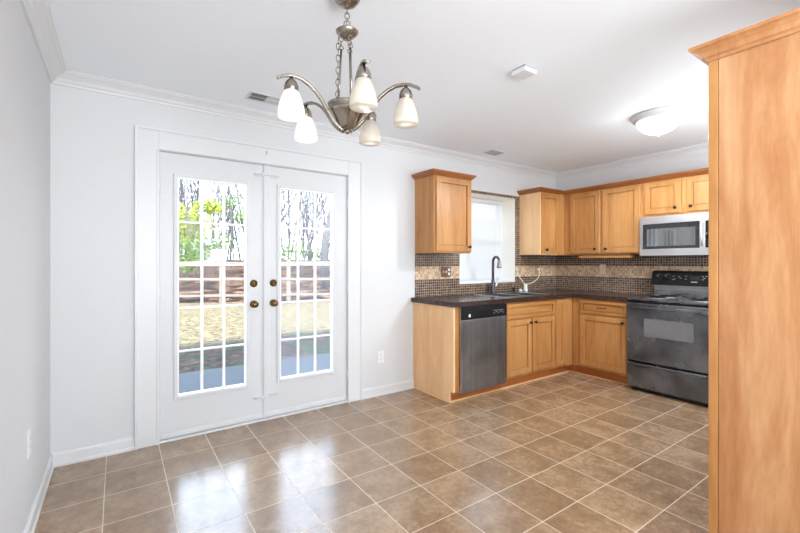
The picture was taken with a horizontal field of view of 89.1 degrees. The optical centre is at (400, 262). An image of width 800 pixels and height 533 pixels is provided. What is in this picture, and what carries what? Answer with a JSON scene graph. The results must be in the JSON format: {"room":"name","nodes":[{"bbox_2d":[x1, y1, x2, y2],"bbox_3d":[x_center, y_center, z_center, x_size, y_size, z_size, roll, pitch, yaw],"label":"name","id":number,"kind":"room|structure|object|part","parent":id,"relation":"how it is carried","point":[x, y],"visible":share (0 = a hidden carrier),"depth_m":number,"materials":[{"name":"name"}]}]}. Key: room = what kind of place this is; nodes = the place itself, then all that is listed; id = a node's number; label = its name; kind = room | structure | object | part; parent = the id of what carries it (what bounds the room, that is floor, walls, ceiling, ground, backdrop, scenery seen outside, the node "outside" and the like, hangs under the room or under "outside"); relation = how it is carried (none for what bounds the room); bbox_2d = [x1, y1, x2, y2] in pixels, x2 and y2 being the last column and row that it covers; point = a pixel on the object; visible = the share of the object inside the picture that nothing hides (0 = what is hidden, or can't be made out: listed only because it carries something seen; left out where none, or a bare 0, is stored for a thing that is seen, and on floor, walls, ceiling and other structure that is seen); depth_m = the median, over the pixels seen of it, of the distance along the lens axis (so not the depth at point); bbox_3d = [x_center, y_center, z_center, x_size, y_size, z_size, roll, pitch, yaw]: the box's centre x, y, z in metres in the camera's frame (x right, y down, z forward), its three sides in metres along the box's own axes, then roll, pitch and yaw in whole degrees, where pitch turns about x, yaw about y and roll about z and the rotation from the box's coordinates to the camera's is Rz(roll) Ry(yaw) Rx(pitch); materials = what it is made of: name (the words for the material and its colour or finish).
{"room":"kitchen","nodes":[
{"label":"kitchen","id":0,"kind":"room"},
{"bbox_2d":[0,0,49,532],"bbox_3d":[-0.658,0.041,0.217,0.150,2.454,5.500,0,0,-35],"label":"wall","id":1,"kind":"structure","parent":0,"point":[24,80],"depth_m":1.76,"materials":[{"name":"paint"}]},
{"bbox_2d":[27,428,30,458],"bbox_3d":[-1.725,0.839,1.887,0.009,0.122,0.074,0,0,-35],"label":"wall outlet","id":2,"kind":"object","parent":1,"relation":"attached to","point":[29,430],"visible":1,"depth_m":1.87,"materials":[{"name":"white plastic"}]},
{"bbox_2d":[23,436,133,532],"bbox_3d":[-0.447,1.225,0.425,0.435,0.088,5.400,0,0,-35],"label":"baseboard","id":3,"kind":"structure","parent":1,"relation":"attached to","point":[80,454],"depth_m":2.55,"materials":[{"name":"paint"}]},
{"bbox_2d":[50,83,555,452],"bbox_3d":[-0.114,0.041,4.120,5.507,2.454,0.280,0,0,-35],"label":"wall","id":4,"kind":"structure","parent":0,"point":[92,133],"depth_m":2.70,"materials":[{"name":"paint"}]},
{"bbox_2d":[159,151,278,439],"bbox_3d":[-1.355,0.232,3.093,0.845,2.030,0.119,0,0,-34],"label":"door","id":5,"kind":"structure","parent":4,"relation":"in","point":[195,411],"depth_m":3.02,"materials":[{"name":"paint"}]},
{"bbox_2d":[177,177,246,396],"bbox_3d":[-1.415,0.174,3.065,0.478,1.578,0.042,0,0,-35],"label":"grille","id":6,"kind":"object","parent":5,"relation":"attached to","point":[201,392],"depth_m":3.07,"materials":[{"name":"plastic"}]},
{"bbox_3d":[-1.421,0.174,3.074,0.526,1.626,0.068,0,0,-35],"label":"lite frame","id":7,"kind":"part","parent":5,"relation":"part of","materials":[{"name":"paint"}]},
{"bbox_3d":[-1.148,0.329,3.198,0.060,0.060,0.064,0,0,-35],"label":"knob","id":8,"kind":"part","parent":5,"relation":"part of","materials":[{"name":"gold metal"}]},
{"bbox_3d":[-1.077,1.074,3.262,0.194,0.024,0.018,0,0,-35],"label":"bolt rod","id":9,"kind":"part","parent":5,"relation":"part of","materials":[{"name":"paint"}]},
{"bbox_3d":[-1.077,-0.705,3.262,0.194,0.024,0.018,0,0,-35],"label":"bolt rod","id":10,"kind":"part","parent":5,"relation":"part of","materials":[{"name":"paint"}]},
{"bbox_2d":[134,125,362,449],"bbox_3d":[-1.081,0.168,3.258,1.764,2.202,0.026,0,0,-35],"label":"trim","id":11,"kind":"structure","parent":4,"relation":"attached to","point":[148,141],"depth_m":2.83,"materials":[{"name":"paint"}]},
{"bbox_2d":[159,150,346,176],"bbox_3d":[-1.169,0.239,3.384,1.482,2.060,0.280,0,0,-35],"label":"trim","id":12,"kind":"structure","parent":4,"relation":"attached to","point":[159,150],"depth_m":3.19,"materials":[{"name":"paint"}]},
{"bbox_2d":[159,400,347,443],"bbox_3d":[-1.165,1.261,3.379,1.474,0.016,0.292,0,0,-35],"label":"threshold","id":13,"kind":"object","parent":4,"relation":"attached to","point":[343,401],"depth_m":3.18,"materials":[{"name":"paint"}]},
{"bbox_2d":[263,165,347,417],"bbox_3d":[-0.794,0.232,3.479,0.759,2.030,0.120,0,0,-35],"label":"door","id":14,"kind":"structure","parent":4,"relation":"in","point":[316,388],"depth_m":3.44,"materials":[{"name":"paint"}]},
{"bbox_3d":[-1.021,0.329,3.287,0.060,0.060,0.064,0,0,-35],"label":"knob","id":15,"kind":"part","parent":14,"relation":"part of","materials":[{"name":"gold metal"}]},
{"bbox_2d":[280,188,332,379],"bbox_3d":[-0.806,0.174,3.489,0.478,1.578,0.042,0,0,-35],"label":"grille","id":16,"kind":"object","parent":14,"relation":"attached to","point":[309,190],"depth_m":3.52,"materials":[{"name":"plastic"}]},
{"bbox_3d":[-0.812,0.174,3.498,0.526,1.626,0.068,0,0,-35],"label":"lite frame","id":17,"kind":"part","parent":14,"relation":"part of","materials":[{"name":"paint"}]},
{"bbox_2d":[19,0,708,179],"bbox_3d":[1.511,-1.149,1.790,5.207,0.074,5.400,0,0,-35],"label":"trim","id":18,"kind":"structure","parent":4,"relation":"attached to","point":[38,14],"depth_m":3.01,"materials":[{"name":"paint"}]},
{"bbox_2d":[377,350,383,362],"bbox_3d":[-0.190,0.903,3.890,0.074,0.118,0.009,0,0,-35],"label":"wall outlet","id":19,"kind":"object","parent":4,"relation":"attached to","point":[380,354],"visible":1,"depth_m":3.89,"materials":[{"name":"white plastic"}]},
{"bbox_2d":[363,379,413,399],"bbox_3d":[-0.114,1.225,3.936,0.603,0.088,0.020,0,0,-35],"label":"baseboard","id":20,"kind":"structure","parent":4,"relation":"attached to","point":[372,392],"depth_m":3.92,"materials":[{"name":"paint"}]},
{"bbox_2d":[411,168,476,253],"bbox_3d":[0.443,-0.491,4.121,0.570,0.792,0.354,0,0,-35],"label":"upper cabinet","id":21,"kind":"object","parent":4,"relation":"attached to","point":[442,197],"visible":1,"depth_m":3.99,"materials":[{"name":"brown wood"}]},
{"bbox_3d":[0.442,-0.862,4.122,0.570,0.050,0.351,0,0,-35],"label":"crown","id":22,"kind":"part","parent":21,"relation":"part of","materials":[{"name":"brown wood"}]},
{"bbox_3d":[0.528,-0.471,4.013,0.462,0.724,0.020,0,0,-35],"label":"door","id":23,"kind":"part","parent":21,"relation":"part of","materials":[{"name":"brown wood"}]},
{"bbox_2d":[460,193,514,283],"bbox_3d":[0.948,-0.274,4.860,0.934,1.025,0.279,0,0,-35],"label":"window","id":24,"kind":"structure","parent":4,"relation":"in","point":[507,205],"depth_m":5.08,"materials":[{"name":"paint"}]},
{"bbox_2d":[460,198,500,279],"bbox_3d":[0.905,-0.286,4.921,0.894,0.989,0.040,0,0,-35],"label":"window blind","id":25,"kind":"object","parent":24,"relation":"attached to","point":[476,264],"visible":0.62,"depth_m":4.99,"materials":[{"name":"fabric"}]},
{"bbox_3d":[0.908,0.198,4.917,0.894,0.022,0.020,0,0,-35],"label":"rail","id":26,"kind":"part","parent":25,"relation":"part of","materials":[{"name":"paint"}]},
{"bbox_3d":[0.905,-0.756,4.921,0.894,0.049,0.040,0,0,-35],"label":"head rail","id":27,"kind":"part","parent":25,"relation":"part of","materials":[{"name":"paint"}]},
{"bbox_3d":[0.957,0.233,4.847,0.926,0.012,0.241,0,0,-35],"label":"sill","id":28,"kind":"part","parent":24,"relation":"part of","materials":[{"name":"paint"}]},
{"bbox_2d":[517,187,563,255],"bbox_3d":[1.873,-0.491,5.118,0.804,0.792,0.354,0,0,-35],"label":"upper cabinet","id":29,"kind":"object","parent":4,"relation":"attached to","point":[541,208],"visible":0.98,"depth_m":4.92,"materials":[{"name":"brown wood"}]},
{"bbox_3d":[1.747,-0.862,5.033,0.499,0.050,0.351,0,0,-35],"label":"crown","id":30,"kind":"part","parent":29,"relation":"part of","materials":[{"name":"brown wood"}]},
{"bbox_3d":[1.809,-0.471,4.905,0.332,0.720,0.020,0,0,-35],"label":"door","id":31,"kind":"part","parent":29,"relation":"part of","materials":[{"name":"brown wood"}]},
{"bbox_2d":[415,190,708,296],"bbox_3d":[1.704,-0.235,3.979,2.385,1.172,2.030,0,0,-35],"label":"backsplash","id":32,"kind":"structure","parent":4,"relation":"attached to","point":[624,275],"depth_m":4.75,"materials":[{"name":"tile"}]},
{"bbox_2d":[441,267,450,276],"bbox_3d":[0.488,0.099,4.349,0.135,0.112,0.016,0,0,-35],"label":"switch plate","id":33,"kind":"object","parent":32,"relation":"attached to","point":[445,271],"visible":1,"depth_m":4.35,"materials":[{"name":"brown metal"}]},
{"bbox_2d":[535,266,538,274],"bbox_3d":[1.757,0.099,5.238,0.074,0.118,0.009,0,0,-35],"label":"wall outlet","id":34,"kind":"object","parent":32,"relation":"attached to","point":[536,267],"visible":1,"depth_m":5.23,"materials":[{"name":"beige plastic"}]},
{"bbox_2d":[516,268,539,290],"bbox_3d":[1.632,0.207,5.092,0.442,0.288,0.103,0,0,-35],"label":"power adapter","id":35,"kind":"object","parent":34,"relation":"attached to","point":[538,269],"visible":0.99,"depth_m":4.98,"materials":[{"name":"beige paint"}]},
{"bbox_2d":[600,264,605,273],"bbox_3d":[2.466,0.082,4.952,0.006,0.118,0.074,0,0,-35],"label":"blank plate","id":36,"kind":"object","parent":32,"relation":"attached to","point":[602,266],"visible":1,"depth_m":4.95,"materials":[{"name":"beige plastic"}]},
{"bbox_2d":[34,372,708,532],"bbox_3d":[1.482,1.329,1.831,5.507,0.120,5.700,0,0,-35],"label":"floor","id":37,"kind":"structure","parent":0,"point":[569,452],"depth_m":2.46,"materials":[{"name":"tile"}]},
{"bbox_2d":[413,302,500,402],"bbox_3d":[0.575,0.833,4.061,0.686,0.872,0.602,0,0,-35],"label":"end panel","id":38,"kind":"object","parent":37,"relation":"on","point":[435,327],"visible":0.94,"depth_m":3.83,"materials":[{"name":"brown wood"}]},
{"bbox_2d":[458,303,506,393],"bbox_3d":[0.624,0.790,4.055,0.604,0.782,0.610,0,0,-35],"label":"dishwasher","id":39,"kind":"object","parent":37,"relation":"on","point":[482,328],"visible":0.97,"depth_m":3.79,"materials":[{"name":"silver metal"}]},
{"bbox_3d":[0.531,0.791,3.664,0.004,0.776,0.035,0,0,-35],"label":"trim","id":40,"kind":"part","parent":39,"relation":"part of","materials":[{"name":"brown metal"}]},
{"bbox_3d":[0.782,0.461,3.829,0.596,0.116,0.051,0,0,-35],"label":"control panel","id":41,"kind":"part","parent":39,"relation":"part of","materials":[{"name":"black plastic"}]},
{"bbox_2d":[500,299,554,389],"bbox_3d":[1.204,0.833,4.470,0.811,0.872,0.652,0,0,-35],"label":"base cabinet","id":42,"kind":"object","parent":37,"relation":"on","point":[530,325],"visible":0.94,"depth_m":4.21,"materials":[{"name":"brown wood"}]},
{"bbox_3d":[1.202,0.856,4.119,0.382,0.558,0.020,0,0,-35],"label":"door","id":43,"kind":"part","parent":42,"relation":"part of","materials":[{"name":"brown wood"}]},
{"bbox_3d":[1.368,0.490,4.235,0.786,0.154,0.020,0,0,-35],"label":"false drawer","id":44,"kind":"part","parent":42,"relation":"part of","materials":[{"name":"brown wood"}]},
{"bbox_3d":[1.531,0.856,4.349,0.388,0.558,0.020,0,0,-35],"label":"door","id":45,"kind":"part","parent":42,"relation":"part of","materials":[{"name":"brown wood"}]},
{"bbox_2d":[550,298,574,376],"bbox_3d":[1.905,0.833,4.976,0.915,0.872,0.622,0,0,-35],"label":"base cabinet","id":46,"kind":"object","parent":37,"relation":"on","point":[563,306],"visible":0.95,"depth_m":4.55,"materials":[{"name":"brown wood"}]},
{"bbox_2d":[411,289,653,307],"bbox_3d":[1.458,0.374,4.279,2.428,0.044,1.238,0,0,-35],"label":"countertop","id":47,"kind":"structure","parent":46,"relation":"on","point":[463,300],"depth_m":4.22,"materials":[{"name":"grey stone"}]},
{"bbox_2d":[490,256,501,292],"bbox_3d":[1.079,0.136,4.601,0.100,0.430,0.183,0,0,-3],"label":"faucet","id":48,"kind":"object","parent":47,"relation":"on","point":[499,265],"visible":0.97,"depth_m":4.63,"materials":[{"name":"metal"}]},
{"bbox_2d":[475,292,548,297],"bbox_3d":[1.223,0.437,4.448,0.719,0.180,0.434,0,0,-35],"label":"sink","id":49,"kind":"object","parent":47,"relation":"in","point":[507,294],"visible":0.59,"depth_m":4.55,"materials":[{"name":"silver metal"}]},
{"bbox_2d":[484,292,539,296],"bbox_3d":[1.223,0.439,4.448,0.687,0.175,0.402,0,0,-35],"label":"basin","id":50,"kind":"object","parent":49,"relation":"in","point":[508,294],"depth_m":4.56,"materials":[{"name":"metal"}]},
{"bbox_3d":[1.775,0.773,4.519,0.162,0.724,0.020,0,0,-35],"label":"door","id":51,"kind":"part","parent":46,"relation":"part of","materials":[{"name":"brown wood"}]},
{"bbox_2d":[572,298,630,386],"bbox_3d":[2.368,0.833,4.540,0.654,0.872,0.620,0,0,-35],"label":"base cabinet","id":52,"kind":"object","parent":37,"relation":"on","point":[599,327],"visible":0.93,"depth_m":4.36,"materials":[{"name":"brown wood"}]},
{"bbox_3d":[2.159,0.488,4.337,0.020,0.154,0.514,0,0,-35],"label":"drawer","id":53,"kind":"part","parent":52,"relation":"part of","materials":[{"name":"brown wood"}]},
{"bbox_3d":[2.159,0.856,4.337,0.020,0.562,0.514,0,0,-35],"label":"door","id":54,"kind":"part","parent":52,"relation":"part of","materials":[{"name":"brown wood"}]},
{"bbox_2d":[626,270,708,406],"bbox_3d":[2.741,0.677,3.946,0.702,1.183,0.782,0,0,-35],"label":"range","id":55,"kind":"object","parent":37,"relation":"on","point":[668,329],"visible":0.62,"depth_m":3.81,"materials":[{"name":"black metal"}]},
{"bbox_3d":[2.469,0.436,3.756,0.038,0.030,0.734,0,0,-35],"label":"handle","id":56,"kind":"part","parent":55,"relation":"part of","materials":[{"name":"black metal"}]},
{"bbox_3d":[2.498,0.683,3.777,0.034,0.572,0.754,0,0,-35],"label":"oven door","id":57,"kind":"part","parent":55,"relation":"part of","materials":[{"name":"metal"}]},
{"bbox_3d":[2.501,1.118,3.779,0.028,0.222,0.754,0,0,-35],"label":"drawer","id":58,"kind":"part","parent":55,"relation":"part of","materials":[{"name":"black metal"}]},
{"bbox_2d":[627,295,708,305],"bbox_3d":[2.733,0.364,3.941,0.571,0.024,0.764,0,0,-35],"label":"cooktop","id":59,"kind":"object","parent":55,"relation":"in","point":[664,300],"depth_m":3.89,"materials":[{"name":"black ceramic"}]},
{"bbox_3d":[2.480,0.627,3.769,0.008,0.187,0.429,0,0,-35],"label":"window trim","id":60,"kind":"part","parent":55,"relation":"part of","materials":[{"name":"grey glass"}]},
{"bbox_2d":[688,7,799,532],"bbox_3d":[1.666,0.189,1.607,0.667,2.160,0.678,0,0,-35],"label":"tall cabinet","id":61,"kind":"object","parent":37,"relation":"on","point":[753,236],"visible":1,"depth_m":1.56,"materials":[{"name":"brown wood"}]},
{"bbox_3d":[1.534,0.141,1.843,0.613,2.045,0.032,0,0,-35],"label":"frame","id":62,"kind":"part","parent":61,"relation":"part of","materials":[{"name":"brown wood"}]},
{"bbox_3d":[1.666,-0.860,1.607,0.667,0.062,0.678,0,0,-35],"label":"crown","id":63,"kind":"part","parent":61,"relation":"part of","materials":[{"name":"brown wood"}]},
{"bbox_3d":[1.715,0.194,1.587,0.609,2.150,0.590,0,0,-35],"label":"panel","id":64,"kind":"part","parent":61,"relation":"part of","materials":[{"name":"brown wood"}]},
{"bbox_2d":[48,0,799,172],"bbox_3d":[1.482,-1.236,1.831,5.507,0.100,5.700,0,0,-35],"label":"ceiling","id":65,"kind":"structure","parent":0,"point":[598,64],"depth_m":2.33,"materials":[{"name":"paint"}]},
{"bbox_2d":[245,91,280,105],"bbox_3d":[-0.973,-1.181,2.933,0.250,0.008,0.153,0,0,-35],"label":"ceiling vent","id":66,"kind":"object","parent":65,"relation":"in","point":[255,96],"visible":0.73,"depth_m":2.92,"materials":[{"name":"metal"}]},
{"bbox_2d":[276,0,420,146],"bbox_3d":[-0.265,-0.877,1.789,0.561,0.617,0.645,0,0,-35],"label":"chandelier","id":67,"kind":"object","parent":65,"relation":"hanging from","point":[345,114],"visible":1,"depth_m":1.73,"materials":[{"name":"silver metal"}]},
{"bbox_3d":[-0.447,-0.647,1.661,0.109,0.111,0.109,0,0,-35],"label":"lamp shade","id":68,"kind":"part","parent":67,"relation":"part of","materials":[{"name":"white glass"}]},
{"bbox_3d":[-0.458,-0.647,1.966,0.109,0.111,0.109,0,0,-35],"label":"lamp shade","id":69,"kind":"part","parent":67,"relation":"part of","materials":[{"name":"white glass"}]},
{"bbox_3d":[-0.375,-0.675,1.705,0.286,0.195,0.019,0,0,-31],"label":"arm","id":70,"kind":"part","parent":67,"relation":"part of","materials":[{"name":"silver metal"}]},
{"bbox_3d":[-0.383,-0.674,1.907,0.327,0.195,0.019,0,0,38],"label":"arm","id":71,"kind":"part","parent":67,"relation":"part of","materials":[{"name":"silver metal"}]},
{"bbox_3d":[-0.274,-0.842,1.779,0.019,0.298,0.019,0,0,34],"label":"chain","id":72,"kind":"part","parent":67,"relation":"part of","materials":[{"name":"silver metal"}]},
{"bbox_3d":[-0.267,-0.818,1.784,0.022,0.237,0.010,0,0,-10],"label":"rod","id":73,"kind":"part","parent":67,"relation":"part of","materials":[{"name":"silver metal"}]},
{"bbox_3d":[-0.236,-1.087,1.790,0.019,0.085,0.020,0,0,34],"label":"chain","id":74,"kind":"part","parent":67,"relation":"part of","materials":[{"name":"silver metal"}]},
{"bbox_3d":[-0.215,-0.818,1.766,0.010,0.237,0.022,0,0,-40],"label":"rod","id":75,"kind":"part","parent":67,"relation":"part of","materials":[{"name":"silver metal"}]},
{"bbox_3d":[-0.174,-0.675,1.635,0.019,0.195,0.292,0,0,-22],"label":"arm","id":76,"kind":"part","parent":67,"relation":"part of","materials":[{"name":"silver metal"}]},
{"bbox_3d":[-0.142,-0.647,1.555,0.109,0.111,0.109,0,0,-35],"label":"lamp shade","id":77,"kind":"part","parent":67,"relation":"part of","materials":[{"name":"white glass"}]},
{"bbox_3d":[-0.151,-0.647,2.020,0.109,0.111,0.109,0,0,-35],"label":"lamp shade","id":78,"kind":"part","parent":67,"relation":"part of","materials":[{"name":"white glass"}]},
{"bbox_3d":[-0.065,-0.674,1.761,0.303,0.195,0.019,0,0,10],"label":"arm","id":79,"kind":"part","parent":67,"relation":"part of","materials":[{"name":"silver metal"}]},
{"bbox_3d":[0.022,-0.647,1.746,0.109,0.111,0.109,0,0,-35],"label":"lamp shade","id":80,"kind":"part","parent":67,"relation":"part of","materials":[{"name":"white glass"}]},
{"bbox_2d":[481,149,505,155],"bbox_3d":[1.000,-1.181,4.360,0.220,0.008,0.150,0,0,-35],"label":"ceiling vent","id":81,"kind":"object","parent":65,"relation":"in","point":[491,151],"visible":1,"depth_m":4.35,"materials":[{"name":"metal"}]},
{"bbox_2d":[512,64,535,79],"bbox_3d":[0.757,-1.169,2.494,0.110,0.034,0.104,0,0,-35],"label":"smoke detector","id":82,"kind":"object","parent":65,"relation":"attached to","point":[525,71],"visible":1,"depth_m":2.47,"materials":[{"name":"paint"}]},
{"bbox_2d":[631,106,687,135],"bbox_3d":[2.072,-1.101,3.260,0.388,0.170,0.388,0,0,-35],"label":"ceiling lamp","id":83,"kind":"object","parent":65,"relation":"attached to","point":[658,121],"visible":1,"depth_m":3.15,"materials":[{"name":"glass"}]},
{"bbox_2d":[556,152,708,293],"bbox_3d":[3.736,0.041,3.281,0.150,2.454,5.500,0,0,-35],"label":"wall","id":84,"kind":"structure","parent":0,"point":[697,161],"depth_m":4.62,"materials":[{"name":"paint"}]},
{"bbox_2d":[564,178,640,257],"bbox_3d":[2.397,-0.470,4.761,0.354,0.834,0.928,0,0,-35],"label":"upper cabinet","id":85,"kind":"object","parent":84,"relation":"attached to","point":[601,221],"visible":0.97,"depth_m":4.64,"materials":[{"name":"brown wood"}]},
{"bbox_3d":[2.186,-0.471,4.822,0.020,0.724,0.374,0,0,-35],"label":"door","id":86,"kind":"part","parent":85,"relation":"part of","materials":[{"name":"brown wood"}]},
{"bbox_3d":[2.279,-0.862,4.665,0.044,0.050,0.906,0,0,-35],"label":"crown","id":87,"kind":"part","parent":85,"relation":"part of","materials":[{"name":"brown wood"}]},
{"bbox_3d":[2.427,-0.471,4.477,0.020,0.724,0.403,0,0,-35],"label":"door","id":88,"kind":"part","parent":85,"relation":"part of","materials":[{"name":"brown wood"}]},
{"bbox_2d":[640,167,708,217],"bbox_3d":[2.885,-0.678,4.060,0.354,0.419,0.792,0,0,-35],"label":"upper cabinet","id":89,"kind":"object","parent":84,"relation":"attached to","point":[685,192],"visible":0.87,"depth_m":4.02,"materials":[{"name":"brown wood"}]},
{"bbox_3d":[2.665,-0.665,4.135,0.020,0.336,0.338,0,0,-35],"label":"door","id":90,"kind":"part","parent":89,"relation":"part of","materials":[{"name":"brown wood"}]},
{"bbox_2d":[640,212,708,255],"bbox_3d":[2.860,-0.267,4.030,0.412,0.401,0.764,0,0,-35],"label":"microwave","id":91,"kind":"object","parent":89,"relation":"attached to","point":[682,234],"visible":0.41,"depth_m":3.97,"materials":[{"name":"silver metal"}]},
{"bbox_3d":[2.803,-0.266,3.781,0.034,0.223,0.016,0,0,-35],"label":"handle","id":92,"kind":"part","parent":91,"relation":"part of","materials":[{"name":"metal"}]},
{"bbox_3d":[2.893,-0.266,3.701,0.029,0.250,0.182,0,0,-35],"label":"control panel","id":93,"kind":"part","parent":91,"relation":"part of","materials":[{"name":"black plastic"}]},
{"bbox_3d":[2.763,-0.862,3.971,0.044,0.050,0.786,0,0,-35],"label":"crown","id":94,"kind":"part","parent":89,"relation":"part of","materials":[{"name":"brown wood"}]},
{"bbox_3d":[2.886,-0.665,3.819,0.020,0.336,0.344,0,0,-35],"label":"door","id":95,"kind":"part","parent":89,"relation":"part of","materials":[{"name":"brown wood"}]},
{"label":"outside","id":96,"kind":"structure","parent":0,"visible":0},
{"bbox_2d":[179,301,329,373],"bbox_3d":[-2.009,1.569,11.027,90.000,0.300,13.220,0,0,-35],"label":"ground","id":97,"kind":"structure","parent":96,"point":[189,319],"depth_m":8.13,"materials":[{"name":"soil"}]},
{"bbox_2d":[179,260,329,304],"bbox_3d":[-5.001,0.709,13.896,24.323,1.620,0.168,0,0,-8],"label":"rail fence","id":98,"kind":"object","parent":97,"relation":"on","point":[287,278],"visible":0.16,"depth_m":13.75,"materials":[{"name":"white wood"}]},
{"bbox_3d":[-7.144,1.110,13.535,2.205,0.084,0.036,0,0,-8],"label":"rail","id":99,"kind":"part","parent":98,"relation":"part of","materials":[{"name":"white wood"}]},
{"bbox_3d":[-7.144,0.551,13.535,2.205,0.084,0.036,0,0,-8],"label":"rail","id":100,"kind":"part","parent":98,"relation":"part of","materials":[{"name":"white wood"}]},
{"bbox_3d":[-7.144,0.001,13.535,2.205,0.084,0.036,0,0,-8],"label":"rail","id":101,"kind":"part","parent":98,"relation":"part of","materials":[{"name":"white wood"}]},
{"bbox_3d":[-6.064,0.709,13.769,0.130,1.620,0.130,0,0,-8],"label":"post","id":102,"kind":"part","parent":98,"relation":"part of","materials":[{"name":"white wood"}]},
{"bbox_3d":[-4.960,1.107,13.835,2.205,0.084,0.036,0,0,-8],"label":"rail","id":103,"kind":"part","parent":98,"relation":"part of","materials":[{"name":"white wood"}]},
{"bbox_3d":[-4.960,0.546,13.835,2.205,0.084,0.036,0,0,-8],"label":"rail","id":104,"kind":"part","parent":98,"relation":"part of","materials":[{"name":"white wood"}]},
{"bbox_3d":[-4.960,0.014,13.835,2.205,0.084,0.036,0,0,-8],"label":"rail","id":105,"kind":"part","parent":98,"relation":"part of","materials":[{"name":"white wood"}]},
{"bbox_3d":[-3.879,0.709,14.069,0.130,1.620,0.130,0,0,-8],"label":"post","id":106,"kind":"part","parent":98,"relation":"part of","materials":[{"name":"white wood"}]},
{"bbox_3d":[-2.775,1.093,14.135,2.205,0.084,0.036,0,0,-8],"label":"rail","id":107,"kind":"part","parent":98,"relation":"part of","materials":[{"name":"white wood"}]},
{"bbox_3d":[-2.775,0.566,14.135,2.205,0.084,0.036,0,0,-8],"label":"rail","id":108,"kind":"part","parent":98,"relation":"part of","materials":[{"name":"white wood"}]},
{"bbox_3d":[-2.775,-0.008,14.135,2.205,0.084,0.036,0,0,-8],"label":"rail","id":109,"kind":"part","parent":98,"relation":"part of","materials":[{"name":"white wood"}]},
{"bbox_2d":[321,208,329,287],"bbox_3d":[-1.765,-5.179,17.742,3.794,13.194,7.483,0,0,3],"label":"bare tree","id":110,"kind":"object","parent":97,"relation":"on","point":[325,244],"visible":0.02,"depth_m":17.20,"materials":[{"name":"grey plant"}]},
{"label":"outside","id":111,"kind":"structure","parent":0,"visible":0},
{"bbox_2d":[179,259,329,302],"bbox_3d":[-8.457,0.504,37.262,70.001,1.870,46.001,0,0,-8],"label":"bank","id":112,"kind":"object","parent":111,"point":[191,287],"visible":0.06,"depth_m":17.96,"materials":[{"name":"brown soil"}]},
{"bbox_2d":[179,235,206,281],"bbox_3d":[-9.748,-0.061,18.476,1.713,2.528,1.252,0,0,-12],"label":"leafy shrub","id":113,"kind":"object","parent":112,"relation":"on","point":[192,257],"visible":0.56,"depth_m":18.43,"materials":[{"name":"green plant"}]},
{"bbox_2d":[179,181,210,277],"bbox_3d":[-10.713,-1.973,20.837,2.061,6.166,2.401,0,0,-40],"label":"leafy tree","id":114,"kind":"object","parent":112,"relation":"on","point":[185,200],"visible":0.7,"depth_m":20.76,"materials":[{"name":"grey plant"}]},
{"bbox_2d":[179,198,221,271],"bbox_3d":[-12.425,-1.544,23.982,3.703,4.789,2.337,0,0,-35],"label":"pine tree","id":115,"kind":"object","parent":112,"relation":"on","point":[211,202],"visible":0.46,"depth_m":24.06,"materials":[{"name":"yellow plant"}]},
{"bbox_2d":[184,238,229,261],"bbox_3d":[-16.208,-0.779,34.000,3.200,2.504,2.600,0,0,-35],"label":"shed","id":116,"kind":"object","parent":112,"relation":"on","point":[218,256],"visible":0.26,"depth_m":33.37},
{"bbox_3d":[-15.160,-0.429,33.371,0.800,1.404,0.030,0,0,-35],"label":"door","id":117,"kind":"part","parent":116,"relation":"part of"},
{"bbox_2d":[193,232,233,274],"bbox_3d":[-10.079,-0.382,21.932,2.135,2.717,1.276,0,0,-35],"label":"leafy shrub","id":118,"kind":"object","parent":112,"relation":"on","point":[216,245],"visible":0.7,"depth_m":21.93,"materials":[{"name":"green plant"}]},
{"bbox_2d":[203,189,243,267],"bbox_3d":[-11.786,-2.271,27.885,3.819,5.861,2.182,0,0,-35],"label":"pine tree","id":119,"kind":"object","parent":112,"relation":"on","point":[229,201],"visible":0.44,"depth_m":27.99,"materials":[{"name":"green plant"}]},
{"bbox_2d":[179,179,329,260],"bbox_3d":[-18.733,-7.953,46.779,41.211,17.092,42.680,0,0,-35],"label":"thicket","id":120,"kind":"object","parent":112,"relation":"on","point":[193,193],"visible":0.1,"depth_m":42.86,"materials":[{"name":"grey plant"}]},
{"bbox_2d":[281,242,329,269],"bbox_3d":[-6.369,-0.276,25.456,4.450,2.143,1.888,0,0,-35],"label":"leafy shrub","id":121,"kind":"object","parent":112,"relation":"on","point":[284,251],"visible":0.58,"depth_m":25.35,"materials":[{"name":"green plant"}]},
{"bbox_2d":[288,192,329,260],"bbox_3d":[-6.590,-3.795,29.813,3.172,8.778,5.014,0,0,8],"label":"bare tree","id":122,"kind":"object","parent":112,"relation":"on","point":[306,199],"visible":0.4,"depth_m":30.02,"materials":[{"name":"grey plant"}]},
{"bbox_2d":[300,193,329,274],"bbox_3d":[-4.485,-3.050,22.823,2.579,8.215,2.030,0,0,4],"label":"bare tree","id":123,"kind":"object","parent":112,"relation":"on","point":[312,225],"visible":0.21,"depth_m":22.63,"materials":[{"name":"grey plant"}]},
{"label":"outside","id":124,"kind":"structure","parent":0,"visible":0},
{"bbox_2d":[179,353,329,393],"bbox_3d":[-1.119,1.459,4.943,11.500,0.120,2.220,0,0,-35],"label":"patio","id":125,"kind":"structure","parent":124,"point":[212,378],"depth_m":5.12,"materials":[{"name":"concrete"}]}
]}

